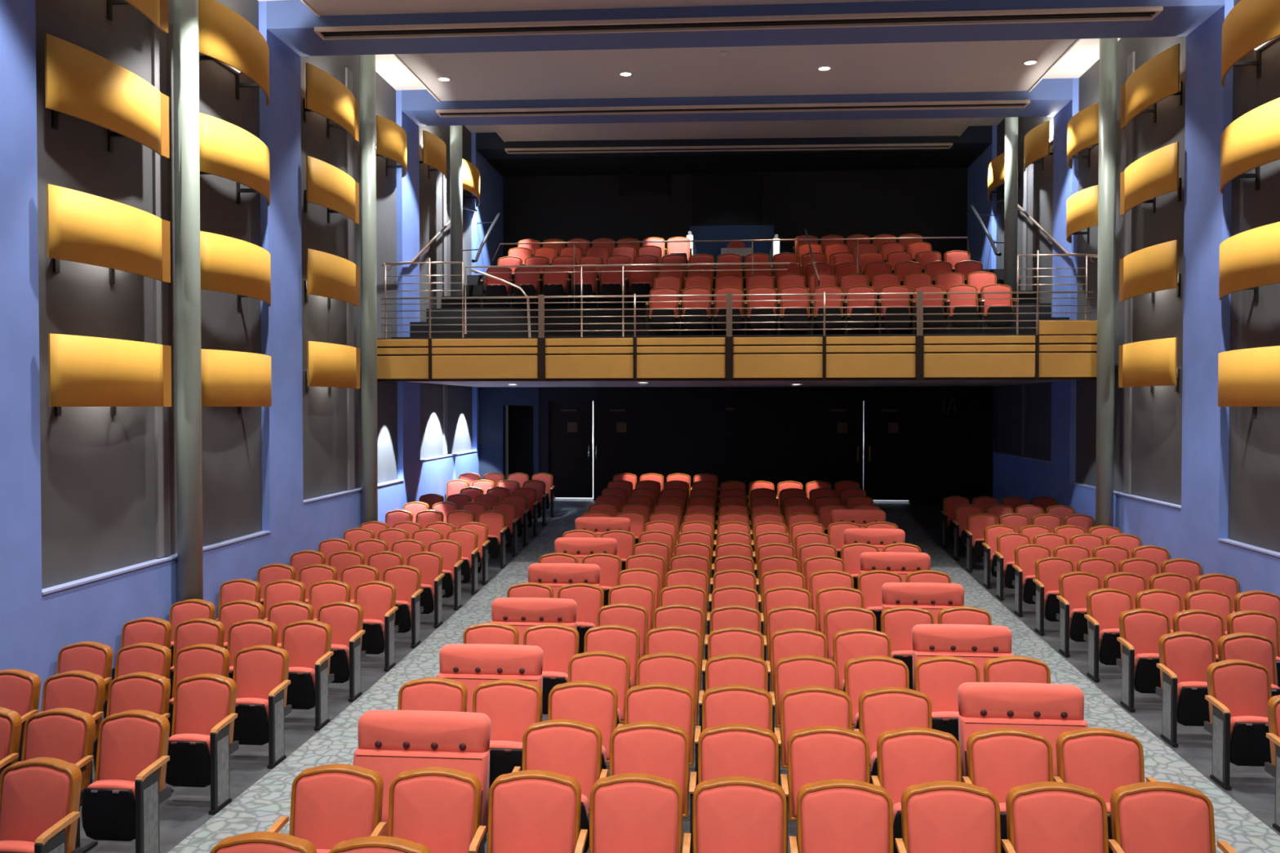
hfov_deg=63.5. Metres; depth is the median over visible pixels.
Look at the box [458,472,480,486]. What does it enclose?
seat
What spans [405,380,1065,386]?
balcony underside
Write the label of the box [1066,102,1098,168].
sound baffle
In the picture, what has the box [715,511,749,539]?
seat
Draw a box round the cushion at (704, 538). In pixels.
[679,533,711,547]
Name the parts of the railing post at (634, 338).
fascia post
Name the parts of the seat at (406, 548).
frame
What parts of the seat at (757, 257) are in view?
frame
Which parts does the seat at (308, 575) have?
frame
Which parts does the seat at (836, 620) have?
frame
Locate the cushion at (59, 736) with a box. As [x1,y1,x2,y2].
[25,714,85,764]
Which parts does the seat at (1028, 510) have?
frame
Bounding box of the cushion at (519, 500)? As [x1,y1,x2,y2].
[503,495,525,524]
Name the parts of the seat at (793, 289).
frame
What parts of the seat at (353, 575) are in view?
frame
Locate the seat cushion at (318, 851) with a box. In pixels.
[315,848,330,852]
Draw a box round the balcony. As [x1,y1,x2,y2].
[377,333,1097,381]
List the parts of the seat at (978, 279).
frame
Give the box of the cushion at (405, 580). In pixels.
[384,568,417,608]
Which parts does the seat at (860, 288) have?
frame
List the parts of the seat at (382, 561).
frame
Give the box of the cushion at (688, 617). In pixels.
[655,607,702,637]
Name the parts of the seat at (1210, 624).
frame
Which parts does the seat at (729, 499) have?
frame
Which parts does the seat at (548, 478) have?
frame, panel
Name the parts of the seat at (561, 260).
frame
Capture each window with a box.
[619,174,669,195]
[689,171,765,226]
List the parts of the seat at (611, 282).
frame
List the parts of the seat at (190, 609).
frame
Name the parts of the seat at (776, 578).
armrest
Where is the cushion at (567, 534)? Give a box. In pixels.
[564,531,595,537]
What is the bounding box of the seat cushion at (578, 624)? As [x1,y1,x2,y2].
[576,622,595,626]
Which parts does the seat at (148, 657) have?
frame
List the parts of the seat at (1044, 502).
frame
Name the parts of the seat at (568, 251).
frame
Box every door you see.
[548,400,592,497]
[593,400,636,501]
[817,400,863,489]
[863,400,910,500]
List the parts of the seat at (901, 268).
frame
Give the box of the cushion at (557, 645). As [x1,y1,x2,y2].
[525,627,575,675]
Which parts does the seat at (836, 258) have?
frame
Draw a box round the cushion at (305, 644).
[284,623,327,670]
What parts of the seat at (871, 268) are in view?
frame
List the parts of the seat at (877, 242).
frame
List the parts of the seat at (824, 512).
frame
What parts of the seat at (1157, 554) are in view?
frame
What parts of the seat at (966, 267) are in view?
frame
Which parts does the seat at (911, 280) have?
frame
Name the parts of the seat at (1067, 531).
frame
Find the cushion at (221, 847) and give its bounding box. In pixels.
[215,842,302,852]
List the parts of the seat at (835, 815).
armrest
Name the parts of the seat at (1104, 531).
frame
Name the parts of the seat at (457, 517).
frame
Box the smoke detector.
[720,50,728,55]
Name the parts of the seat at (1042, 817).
armrest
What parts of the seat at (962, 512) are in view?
panel, armrest, frame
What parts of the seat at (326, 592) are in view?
frame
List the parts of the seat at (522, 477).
frame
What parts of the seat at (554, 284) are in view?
frame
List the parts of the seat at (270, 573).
frame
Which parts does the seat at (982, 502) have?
frame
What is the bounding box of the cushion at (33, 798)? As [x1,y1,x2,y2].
[0,764,71,842]
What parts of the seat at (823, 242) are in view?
frame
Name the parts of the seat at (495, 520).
frame, panel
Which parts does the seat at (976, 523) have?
panel, armrest, frame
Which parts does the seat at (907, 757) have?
armrest, frame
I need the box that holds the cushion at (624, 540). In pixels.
[601,532,633,559]
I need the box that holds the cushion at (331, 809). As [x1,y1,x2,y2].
[293,772,375,849]
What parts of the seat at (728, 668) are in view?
armrest, frame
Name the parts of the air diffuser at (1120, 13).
rail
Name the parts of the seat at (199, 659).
frame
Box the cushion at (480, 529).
[459,524,485,557]
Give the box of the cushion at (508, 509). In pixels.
[492,503,515,533]
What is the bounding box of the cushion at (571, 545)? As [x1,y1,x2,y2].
[554,537,617,555]
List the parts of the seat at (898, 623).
frame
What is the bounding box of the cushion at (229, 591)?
[220,582,256,606]
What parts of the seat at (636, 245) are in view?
frame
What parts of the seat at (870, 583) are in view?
frame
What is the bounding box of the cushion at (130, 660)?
[117,647,164,677]
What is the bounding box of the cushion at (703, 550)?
[675,544,709,559]
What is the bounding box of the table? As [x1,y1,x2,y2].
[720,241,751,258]
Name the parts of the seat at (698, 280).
frame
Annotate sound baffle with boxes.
[44,33,169,158]
[46,183,170,284]
[48,333,171,416]
[106,0,168,33]
[198,0,269,105]
[199,112,270,206]
[200,231,271,309]
[200,348,271,413]
[303,62,359,142]
[304,155,359,224]
[304,248,359,308]
[305,341,359,393]
[376,115,406,177]
[418,129,446,178]
[462,158,479,206]
[987,151,1020,202]
[1024,120,1053,171]
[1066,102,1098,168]
[1066,184,1097,243]
[1118,337,1179,392]
[1119,240,1180,303]
[1120,43,1182,128]
[1120,141,1181,215]
[1217,346,1279,413]
[1218,222,1279,302]
[1220,97,1279,193]
[1221,0,1279,86]
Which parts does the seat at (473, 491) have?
frame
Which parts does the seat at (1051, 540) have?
frame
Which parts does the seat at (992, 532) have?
armrest, panel, frame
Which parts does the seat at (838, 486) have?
frame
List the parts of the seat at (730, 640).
armrest, frame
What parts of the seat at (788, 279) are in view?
frame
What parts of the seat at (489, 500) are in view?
frame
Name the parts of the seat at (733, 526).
frame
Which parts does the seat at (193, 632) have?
frame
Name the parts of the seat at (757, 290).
frame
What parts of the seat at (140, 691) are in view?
frame, armrest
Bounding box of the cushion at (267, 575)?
[258,566,291,598]
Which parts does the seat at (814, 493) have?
frame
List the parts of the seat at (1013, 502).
frame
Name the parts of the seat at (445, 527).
frame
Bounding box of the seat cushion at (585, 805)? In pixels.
[581,794,589,847]
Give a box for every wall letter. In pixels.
[942,396,944,413]
[946,396,957,413]
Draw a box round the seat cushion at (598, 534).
[595,532,603,537]
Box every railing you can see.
[381,290,1093,332]
[384,261,463,337]
[464,262,790,337]
[1016,253,1087,334]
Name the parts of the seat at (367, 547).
frame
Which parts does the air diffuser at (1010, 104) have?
rail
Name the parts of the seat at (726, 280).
frame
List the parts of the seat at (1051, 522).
frame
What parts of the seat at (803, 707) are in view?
armrest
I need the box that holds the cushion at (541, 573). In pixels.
[527,563,600,584]
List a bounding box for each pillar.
[0,0,43,712]
[258,0,303,565]
[395,89,420,505]
[1050,78,1079,506]
[1180,0,1233,575]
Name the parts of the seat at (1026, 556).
panel, armrest, frame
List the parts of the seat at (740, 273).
frame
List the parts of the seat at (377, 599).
frame, panel, armrest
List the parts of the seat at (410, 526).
frame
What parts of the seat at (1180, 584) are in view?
frame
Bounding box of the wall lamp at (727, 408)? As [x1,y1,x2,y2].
[725,407,734,410]
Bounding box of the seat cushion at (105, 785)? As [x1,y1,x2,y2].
[87,779,134,796]
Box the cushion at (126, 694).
[109,677,163,715]
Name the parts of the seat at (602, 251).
frame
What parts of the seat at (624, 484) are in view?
frame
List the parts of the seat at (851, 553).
frame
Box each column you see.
[173,0,203,601]
[359,54,377,524]
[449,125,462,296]
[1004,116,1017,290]
[1095,38,1117,527]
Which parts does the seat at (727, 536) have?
frame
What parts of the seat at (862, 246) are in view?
frame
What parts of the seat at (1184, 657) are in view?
armrest, panel, frame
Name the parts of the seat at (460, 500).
frame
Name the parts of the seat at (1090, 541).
frame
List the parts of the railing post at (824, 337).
fascia post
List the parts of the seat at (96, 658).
frame, armrest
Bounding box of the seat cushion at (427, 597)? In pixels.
[420,583,434,610]
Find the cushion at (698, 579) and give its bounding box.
[666,571,706,591]
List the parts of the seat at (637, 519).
frame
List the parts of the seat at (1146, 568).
frame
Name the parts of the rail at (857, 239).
rail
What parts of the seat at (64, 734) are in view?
frame, armrest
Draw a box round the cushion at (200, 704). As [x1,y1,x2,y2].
[174,679,230,735]
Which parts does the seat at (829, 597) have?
frame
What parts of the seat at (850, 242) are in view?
frame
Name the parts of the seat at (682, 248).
frame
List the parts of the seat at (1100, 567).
frame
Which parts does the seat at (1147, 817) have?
armrest, armrest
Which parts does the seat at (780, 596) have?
armrest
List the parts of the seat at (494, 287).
frame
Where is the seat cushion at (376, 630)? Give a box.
[363,618,384,638]
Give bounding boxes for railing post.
[428,257,431,380]
[537,294,545,380]
[633,293,636,380]
[725,293,733,379]
[822,292,826,379]
[915,290,924,379]
[1035,249,1039,379]
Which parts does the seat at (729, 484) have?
frame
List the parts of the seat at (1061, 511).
frame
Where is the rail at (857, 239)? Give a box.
[492,236,968,306]
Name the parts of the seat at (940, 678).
frame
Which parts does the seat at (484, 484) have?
frame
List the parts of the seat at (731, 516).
frame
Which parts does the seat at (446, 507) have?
frame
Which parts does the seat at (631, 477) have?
frame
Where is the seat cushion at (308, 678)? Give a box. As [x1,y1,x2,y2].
[288,666,315,687]
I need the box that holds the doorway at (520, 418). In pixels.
[507,405,533,480]
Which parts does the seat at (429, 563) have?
frame, panel, armrest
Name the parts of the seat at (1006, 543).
armrest, panel, frame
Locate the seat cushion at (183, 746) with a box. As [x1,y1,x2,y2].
[168,733,210,754]
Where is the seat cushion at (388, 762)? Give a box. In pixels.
[352,747,489,840]
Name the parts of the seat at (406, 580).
frame, panel, armrest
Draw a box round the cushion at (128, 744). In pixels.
[98,715,161,781]
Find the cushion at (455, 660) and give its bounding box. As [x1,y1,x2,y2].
[439,644,543,675]
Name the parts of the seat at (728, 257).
frame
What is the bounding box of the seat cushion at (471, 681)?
[436,672,542,721]
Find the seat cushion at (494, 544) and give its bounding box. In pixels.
[488,534,499,555]
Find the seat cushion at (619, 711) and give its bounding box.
[617,708,620,724]
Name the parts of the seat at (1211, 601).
frame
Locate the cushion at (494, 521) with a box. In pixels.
[479,511,503,543]
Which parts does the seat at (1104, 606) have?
panel, armrest, frame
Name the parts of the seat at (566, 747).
armrest, frame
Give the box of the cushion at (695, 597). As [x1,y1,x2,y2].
[662,587,704,613]
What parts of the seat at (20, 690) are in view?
frame, armrest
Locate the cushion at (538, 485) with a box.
[524,480,543,506]
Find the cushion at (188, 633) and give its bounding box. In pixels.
[176,622,218,653]
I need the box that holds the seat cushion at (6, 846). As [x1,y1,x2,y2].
[0,840,35,852]
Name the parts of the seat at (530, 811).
armrest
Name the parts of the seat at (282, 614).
frame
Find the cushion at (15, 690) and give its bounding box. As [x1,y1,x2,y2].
[0,674,32,716]
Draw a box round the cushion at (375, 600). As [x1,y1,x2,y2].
[355,583,392,622]
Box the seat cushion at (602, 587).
[600,586,612,589]
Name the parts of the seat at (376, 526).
frame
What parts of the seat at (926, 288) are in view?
frame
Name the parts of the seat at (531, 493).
frame, panel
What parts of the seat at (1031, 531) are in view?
frame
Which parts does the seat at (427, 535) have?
frame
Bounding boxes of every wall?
[35,0,506,719]
[478,386,993,504]
[502,168,967,272]
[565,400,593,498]
[689,225,773,267]
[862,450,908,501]
[967,0,1279,596]
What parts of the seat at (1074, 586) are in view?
armrest, panel, frame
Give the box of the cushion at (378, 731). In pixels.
[357,710,491,752]
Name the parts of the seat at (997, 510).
frame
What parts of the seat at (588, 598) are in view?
frame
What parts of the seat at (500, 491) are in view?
frame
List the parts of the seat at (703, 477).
frame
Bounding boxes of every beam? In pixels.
[266,0,1224,56]
[401,78,1072,125]
[475,125,992,159]
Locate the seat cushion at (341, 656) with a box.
[330,644,349,664]
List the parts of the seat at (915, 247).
frame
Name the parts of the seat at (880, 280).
frame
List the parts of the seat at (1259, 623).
frame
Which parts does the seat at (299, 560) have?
frame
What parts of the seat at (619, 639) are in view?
frame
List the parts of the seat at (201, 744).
frame, panel, armrest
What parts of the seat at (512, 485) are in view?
frame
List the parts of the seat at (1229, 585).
frame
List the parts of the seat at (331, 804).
armrest, frame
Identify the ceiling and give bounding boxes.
[257,0,319,17]
[304,0,924,15]
[375,37,1121,102]
[465,116,1004,142]
[486,148,986,177]
[492,117,973,141]
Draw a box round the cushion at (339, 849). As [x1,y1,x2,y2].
[336,846,407,852]
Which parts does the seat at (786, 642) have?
armrest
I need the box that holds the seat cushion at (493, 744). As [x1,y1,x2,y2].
[489,740,522,748]
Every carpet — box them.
[167,507,588,852]
[883,510,1279,852]
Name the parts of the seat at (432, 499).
frame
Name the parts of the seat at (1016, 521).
frame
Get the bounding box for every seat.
[0,668,40,761]
[0,706,22,775]
[0,757,83,852]
[21,707,97,852]
[40,670,105,806]
[56,641,113,759]
[81,709,171,852]
[93,671,173,793]
[103,642,171,719]
[111,617,172,681]
[164,673,239,815]
[168,599,215,666]
[168,644,230,737]
[169,617,224,699]
[209,831,316,852]
[215,578,261,621]
[217,600,264,648]
[226,618,278,679]
[232,644,291,768]
[257,563,295,604]
[262,579,306,621]
[266,600,313,648]
[266,764,383,852]
[280,620,333,730]
[289,550,325,582]
[298,564,337,604]
[308,580,351,621]
[316,601,365,702]
[318,537,351,564]
[328,550,364,581]
[328,835,431,852]
[340,564,379,603]
[342,527,374,551]
[354,538,388,564]
[354,580,398,671]
[359,520,389,538]
[367,551,403,581]
[370,767,481,852]
[377,528,408,551]
[382,564,423,647]
[385,509,413,528]
[391,521,422,539]
[391,538,424,565]
[397,677,467,712]
[403,501,429,522]
[406,551,444,627]
[411,528,443,551]
[415,509,444,528]
[418,493,444,509]
[425,521,454,539]
[427,539,463,609]
[431,501,458,522]
[445,479,469,501]
[446,493,471,510]
[446,510,474,529]
[446,528,479,594]
[457,521,489,584]
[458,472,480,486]
[459,486,484,502]
[461,502,487,522]
[462,622,519,644]
[468,769,581,852]
[471,479,494,493]
[472,679,542,790]
[474,493,499,511]
[477,510,506,568]
[480,267,511,307]
[483,472,504,487]
[486,486,510,502]
[490,502,519,556]
[497,256,522,289]
[497,480,519,494]
[502,493,528,546]
[506,472,528,487]
[506,582,553,598]
[507,247,532,265]
[509,266,540,307]
[511,719,602,852]
[512,486,538,535]
[517,239,540,256]
[522,480,546,526]
[523,623,579,714]
[524,255,549,289]
[531,472,555,517]
[533,246,557,265]
[537,266,568,302]
[538,552,577,563]
[542,238,564,256]
[547,680,617,769]
[551,255,576,288]
[557,582,604,653]
[560,246,583,264]
[562,529,596,537]
[566,266,597,306]
[567,238,590,256]
[568,650,630,725]
[574,773,683,852]
[578,254,604,289]
[581,511,611,516]
[582,553,622,605]
[584,624,639,688]
[586,245,609,264]
[588,502,617,517]
[591,237,614,256]
[595,266,626,306]
[595,494,623,512]
[597,603,648,657]
[599,721,689,817]
[600,529,635,570]
[601,487,628,504]
[606,254,631,288]
[607,480,632,496]
[608,583,654,631]
[611,245,635,264]
[613,472,637,489]
[614,511,645,544]
[617,237,639,256]
[617,568,660,610]
[617,682,694,765]
[620,502,649,523]
[625,265,654,306]
[625,553,666,591]
[626,494,653,515]
[631,487,657,506]
[632,541,670,575]
[633,254,658,277]
[635,480,661,497]
[635,652,698,725]
[638,245,662,266]
[638,530,673,563]
[639,473,663,490]
[642,236,665,256]
[644,520,676,550]
[645,287,679,335]
[645,626,702,691]
[648,511,679,540]
[653,275,681,302]
[653,502,682,528]
[653,604,704,662]
[657,253,686,277]
[657,265,684,288]
[657,494,684,520]
[659,584,706,638]
[660,487,687,511]
[663,480,688,506]
[664,236,692,266]
[665,568,708,617]
[666,473,690,494]
[669,554,710,599]
[673,542,711,584]
[676,520,713,558]
[677,530,712,570]
[678,286,711,335]
[680,511,714,546]
[681,274,712,319]
[682,503,715,536]
[682,776,786,852]
[684,265,713,292]
[684,495,715,526]
[686,253,714,280]
[687,487,716,517]
[688,480,717,503]
[688,724,778,852]
[690,473,719,499]
[694,684,773,786]
[698,653,768,733]
[702,626,764,692]
[704,604,760,661]
[706,585,758,635]
[708,568,756,612]
[710,555,754,594]
[711,286,743,335]
[711,542,752,577]
[712,274,742,319]
[712,531,751,564]
[713,264,742,291]
[714,253,742,277]
[714,520,750,551]
[715,503,748,529]
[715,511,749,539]
[716,488,746,511]
[716,495,746,519]
[717,480,746,502]
[742,253,769,290]
[742,264,772,288]
[743,274,773,319]
[744,286,776,334]
[746,480,774,507]
[746,488,776,511]
[748,495,778,526]
[749,503,781,537]
[750,512,784,546]
[751,521,787,558]
[752,531,791,570]
[754,542,795,582]
[755,555,799,600]
[758,569,804,618]
[760,586,811,635]
[763,605,818,664]
[765,627,827,693]
[769,654,838,733]
[771,252,798,276]
[773,262,801,288]
[774,273,805,319]
[774,685,852,786]
[776,480,803,503]
[777,285,809,334]
[778,488,806,511]
[780,725,869,852]
[781,495,810,519]
[784,503,814,528]
[786,512,819,537]
[789,778,893,852]
[791,521,824,548]
[792,235,817,254]
[794,531,830,561]
[797,243,822,265]
[798,542,837,576]
[800,252,826,275]
[803,555,844,592]
[804,262,831,288]
[805,480,831,498]
[808,273,836,319]
[808,488,836,506]
[808,569,853,612]
[810,285,843,334]
[813,495,841,515]
[815,586,864,633]
[817,503,847,534]
[820,234,844,253]
[823,606,876,661]
[824,242,848,263]
[827,521,861,558]
[829,251,855,275]
[832,628,891,692]
[834,262,861,287]
[834,480,860,497]
[839,488,866,505]
[840,272,868,312]
[840,542,879,589]
[844,284,876,334]
[844,495,873,509]
[844,655,909,728]
[846,234,870,253]
[850,503,880,510]
[851,242,876,262]
[853,686,932,784]
[857,251,884,274]
[857,569,902,631]
[863,261,891,286]
[864,521,898,528]
[871,272,900,312]
[871,727,961,852]
[872,233,896,252]
[877,284,910,333]
[879,241,904,262]
[880,606,933,689]
[882,542,921,552]
[885,251,912,273]
[893,261,921,285]
[894,780,1000,852]
[898,233,922,251]
[902,271,932,312]
[905,569,951,583]
[906,241,931,262]
[911,284,944,333]
[914,655,980,742]
[915,250,941,272]
[924,260,952,284]
[934,271,964,312]
[937,606,991,625]
[941,495,969,548]
[943,250,970,271]
[944,284,978,333]
[952,504,982,559]
[954,260,982,284]
[962,728,1053,852]
[964,512,996,572]
[966,271,996,312]
[971,496,999,512]
[978,284,1016,333]
[982,524,1016,588]
[983,655,1050,684]
[984,504,1013,524]
[994,532,1031,599]
[999,513,1029,533]
[1000,496,1028,513]
[1001,782,1108,852]
[1012,543,1051,616]
[1015,504,1044,524]
[1018,524,1051,543]
[1030,496,1057,513]
[1031,513,1062,533]
[1032,533,1067,556]
[1032,556,1074,635]
[1045,504,1075,525]
[1053,524,1086,544]
[1053,544,1090,571]
[1053,728,1157,852]
[1056,571,1101,657]
[1063,513,1094,533]
[1069,533,1104,557]
[1076,557,1116,588]
[1083,588,1133,681]
[1088,525,1121,545]
[1092,544,1129,572]
[1103,572,1146,608]
[1106,533,1141,558]
[1108,782,1237,852]
[1115,608,1170,711]
[1118,557,1159,590]
[1131,545,1169,573]
[1134,588,1182,633]
[1148,572,1192,611]
[1155,631,1216,746]
[1160,558,1201,591]
[1172,608,1225,662]
[1184,589,1232,635]
[1194,573,1239,613]
[1204,659,1271,790]
[1217,632,1279,697]
[1226,610,1279,687]
[1234,590,1279,628]
[1264,695,1279,832]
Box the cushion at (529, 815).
[491,777,575,852]
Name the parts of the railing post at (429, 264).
fascia post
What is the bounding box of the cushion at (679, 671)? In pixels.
[639,657,695,704]
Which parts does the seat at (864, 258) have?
frame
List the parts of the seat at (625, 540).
frame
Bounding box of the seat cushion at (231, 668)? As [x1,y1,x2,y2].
[229,666,233,671]
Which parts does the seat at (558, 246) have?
frame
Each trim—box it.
[41,530,271,595]
[151,21,170,558]
[302,479,404,503]
[345,67,355,489]
[420,450,477,461]
[442,140,447,454]
[992,451,1050,462]
[1021,132,1028,456]
[1068,482,1181,508]
[1123,51,1134,493]
[1217,538,1279,557]
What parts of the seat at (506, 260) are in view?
frame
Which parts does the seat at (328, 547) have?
frame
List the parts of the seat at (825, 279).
frame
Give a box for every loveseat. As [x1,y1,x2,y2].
[352,710,491,852]
[436,644,543,721]
[490,597,577,644]
[527,563,600,598]
[554,537,617,563]
[574,516,631,537]
[831,509,885,528]
[843,528,905,551]
[859,551,930,582]
[881,582,964,624]
[911,624,1013,689]
[957,682,1088,782]
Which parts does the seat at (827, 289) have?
frame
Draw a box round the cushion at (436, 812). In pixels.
[391,775,475,852]
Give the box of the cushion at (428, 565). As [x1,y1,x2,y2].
[408,554,439,594]
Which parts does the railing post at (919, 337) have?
fascia post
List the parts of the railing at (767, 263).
rail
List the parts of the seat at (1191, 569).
frame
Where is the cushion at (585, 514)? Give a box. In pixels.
[582,512,609,516]
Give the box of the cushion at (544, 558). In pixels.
[540,555,575,563]
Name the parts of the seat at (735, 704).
armrest, frame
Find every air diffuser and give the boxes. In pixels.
[314,5,1163,39]
[435,99,1030,117]
[504,142,952,154]
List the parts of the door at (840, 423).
name plate, notice plate, handle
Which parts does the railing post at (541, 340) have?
fascia post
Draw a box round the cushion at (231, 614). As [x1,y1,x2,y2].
[220,603,259,642]
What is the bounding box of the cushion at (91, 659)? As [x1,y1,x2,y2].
[59,645,106,679]
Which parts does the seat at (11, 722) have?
armrest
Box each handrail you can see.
[381,206,476,271]
[462,211,501,262]
[470,268,530,337]
[804,228,820,334]
[969,204,1004,256]
[995,199,1097,262]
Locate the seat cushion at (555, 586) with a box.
[539,582,599,598]
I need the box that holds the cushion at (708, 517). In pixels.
[684,513,712,524]
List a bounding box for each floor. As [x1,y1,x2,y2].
[80,497,1279,852]
[391,268,1069,337]
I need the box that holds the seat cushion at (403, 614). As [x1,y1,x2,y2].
[395,600,411,629]
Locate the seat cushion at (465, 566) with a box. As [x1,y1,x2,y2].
[461,556,471,580]
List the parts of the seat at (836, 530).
frame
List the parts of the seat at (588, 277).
frame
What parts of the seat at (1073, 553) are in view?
frame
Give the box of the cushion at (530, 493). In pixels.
[514,488,535,515]
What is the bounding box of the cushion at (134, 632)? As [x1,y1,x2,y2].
[123,621,165,647]
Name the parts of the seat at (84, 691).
frame, armrest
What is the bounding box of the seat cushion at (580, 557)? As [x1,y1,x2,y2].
[571,554,617,563]
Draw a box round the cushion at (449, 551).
[429,542,458,579]
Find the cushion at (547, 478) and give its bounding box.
[533,474,551,498]
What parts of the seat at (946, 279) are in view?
frame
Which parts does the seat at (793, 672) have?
armrest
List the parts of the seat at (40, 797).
armrest, panel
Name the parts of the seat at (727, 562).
frame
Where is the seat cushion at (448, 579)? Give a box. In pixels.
[442,569,453,595]
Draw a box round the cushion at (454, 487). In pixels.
[447,480,467,497]
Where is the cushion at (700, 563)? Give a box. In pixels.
[671,556,707,574]
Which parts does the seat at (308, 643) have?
frame, panel, armrest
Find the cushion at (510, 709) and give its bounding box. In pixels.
[475,684,537,742]
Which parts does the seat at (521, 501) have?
frame, panel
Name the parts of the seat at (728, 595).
armrest, frame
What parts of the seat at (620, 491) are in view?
frame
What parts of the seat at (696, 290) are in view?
frame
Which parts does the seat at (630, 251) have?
frame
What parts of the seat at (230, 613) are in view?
frame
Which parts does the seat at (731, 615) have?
armrest, frame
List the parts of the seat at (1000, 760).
armrest, frame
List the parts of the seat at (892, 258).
frame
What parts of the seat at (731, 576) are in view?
armrest, frame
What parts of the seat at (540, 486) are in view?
frame, panel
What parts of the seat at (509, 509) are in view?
frame, panel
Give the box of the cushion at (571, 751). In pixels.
[525,725,597,809]
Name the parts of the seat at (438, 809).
armrest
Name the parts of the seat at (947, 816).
armrest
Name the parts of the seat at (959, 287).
frame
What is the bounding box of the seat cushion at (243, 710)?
[235,697,268,718]
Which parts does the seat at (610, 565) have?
frame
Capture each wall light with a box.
[216,59,239,73]
[1048,137,1053,145]
[1253,35,1279,51]
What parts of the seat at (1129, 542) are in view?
frame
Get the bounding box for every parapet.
[686,231,696,266]
[769,234,779,266]
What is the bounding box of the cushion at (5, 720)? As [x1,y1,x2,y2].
[0,715,11,760]
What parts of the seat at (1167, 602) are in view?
frame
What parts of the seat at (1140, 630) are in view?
panel, armrest, frame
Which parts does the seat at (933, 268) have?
frame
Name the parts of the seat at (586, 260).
frame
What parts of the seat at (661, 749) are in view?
armrest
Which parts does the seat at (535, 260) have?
frame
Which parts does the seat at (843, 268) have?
frame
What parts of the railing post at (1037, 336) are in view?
fascia post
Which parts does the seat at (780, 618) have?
armrest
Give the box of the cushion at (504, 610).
[491,597,577,622]
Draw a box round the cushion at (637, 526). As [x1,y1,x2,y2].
[616,512,644,537]
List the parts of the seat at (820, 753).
armrest, frame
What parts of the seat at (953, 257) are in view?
frame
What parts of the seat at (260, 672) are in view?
frame, panel, armrest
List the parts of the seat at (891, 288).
frame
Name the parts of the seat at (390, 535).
frame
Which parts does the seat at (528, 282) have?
frame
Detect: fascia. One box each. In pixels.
[377,339,428,378]
[431,338,537,378]
[545,337,633,378]
[636,337,725,377]
[733,337,822,377]
[826,336,915,377]
[923,335,1035,377]
[1038,320,1097,377]
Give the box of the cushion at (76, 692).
[44,675,97,715]
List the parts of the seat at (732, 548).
frame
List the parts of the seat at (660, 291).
frame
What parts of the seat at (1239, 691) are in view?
armrest, panel, frame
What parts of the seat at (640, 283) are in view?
frame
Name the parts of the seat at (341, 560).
frame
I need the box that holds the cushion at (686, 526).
[681,522,711,535]
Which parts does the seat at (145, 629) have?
frame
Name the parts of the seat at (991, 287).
frame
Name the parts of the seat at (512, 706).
frame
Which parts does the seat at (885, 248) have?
frame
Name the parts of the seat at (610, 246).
frame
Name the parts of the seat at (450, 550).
frame, panel, armrest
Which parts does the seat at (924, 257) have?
frame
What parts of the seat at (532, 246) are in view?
frame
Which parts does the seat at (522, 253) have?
frame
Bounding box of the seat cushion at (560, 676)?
[542,671,568,682]
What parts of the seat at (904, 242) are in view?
frame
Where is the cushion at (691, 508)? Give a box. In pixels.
[687,505,714,515]
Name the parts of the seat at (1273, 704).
panel, armrest, frame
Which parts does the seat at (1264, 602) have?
frame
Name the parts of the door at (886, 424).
handle, name plate, notice plate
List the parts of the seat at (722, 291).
frame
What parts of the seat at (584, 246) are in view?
frame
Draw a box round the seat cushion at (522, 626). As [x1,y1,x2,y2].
[490,621,576,644]
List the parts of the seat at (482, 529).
frame, panel, armrest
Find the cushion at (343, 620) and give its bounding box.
[319,604,359,648]
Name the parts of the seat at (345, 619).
frame, panel, armrest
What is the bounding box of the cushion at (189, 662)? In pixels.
[175,648,223,684]
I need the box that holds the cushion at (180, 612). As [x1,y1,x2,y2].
[170,602,210,641]
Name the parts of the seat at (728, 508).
frame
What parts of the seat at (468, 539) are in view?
frame, panel, armrest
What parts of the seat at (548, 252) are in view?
frame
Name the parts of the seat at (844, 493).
frame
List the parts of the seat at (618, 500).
frame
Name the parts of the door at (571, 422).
name plate, notice plate, handle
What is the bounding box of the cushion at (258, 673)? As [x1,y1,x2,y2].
[235,649,284,700]
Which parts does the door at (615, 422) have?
handle, name plate, notice plate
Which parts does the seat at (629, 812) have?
armrest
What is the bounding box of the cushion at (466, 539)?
[448,530,475,565]
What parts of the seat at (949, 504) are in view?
panel, frame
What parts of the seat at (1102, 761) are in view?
armrest, frame, armrest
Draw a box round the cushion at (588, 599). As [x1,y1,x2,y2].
[560,586,601,626]
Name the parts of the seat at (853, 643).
frame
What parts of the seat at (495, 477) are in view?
frame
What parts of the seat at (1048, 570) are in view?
armrest, panel, frame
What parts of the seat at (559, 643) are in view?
frame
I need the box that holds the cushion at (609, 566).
[583,555,619,586]
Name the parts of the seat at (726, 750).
armrest, frame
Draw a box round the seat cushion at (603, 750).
[601,746,606,767]
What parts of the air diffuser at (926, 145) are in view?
rail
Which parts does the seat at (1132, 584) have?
frame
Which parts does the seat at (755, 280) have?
frame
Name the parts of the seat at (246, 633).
frame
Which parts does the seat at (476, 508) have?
frame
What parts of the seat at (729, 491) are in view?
frame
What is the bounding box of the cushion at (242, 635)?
[229,622,272,666]
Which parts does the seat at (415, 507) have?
frame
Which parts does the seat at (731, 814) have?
armrest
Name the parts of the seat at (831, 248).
frame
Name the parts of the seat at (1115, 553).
frame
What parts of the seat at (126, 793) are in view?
frame, armrest, panel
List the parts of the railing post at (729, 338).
fascia post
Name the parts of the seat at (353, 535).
frame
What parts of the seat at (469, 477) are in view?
frame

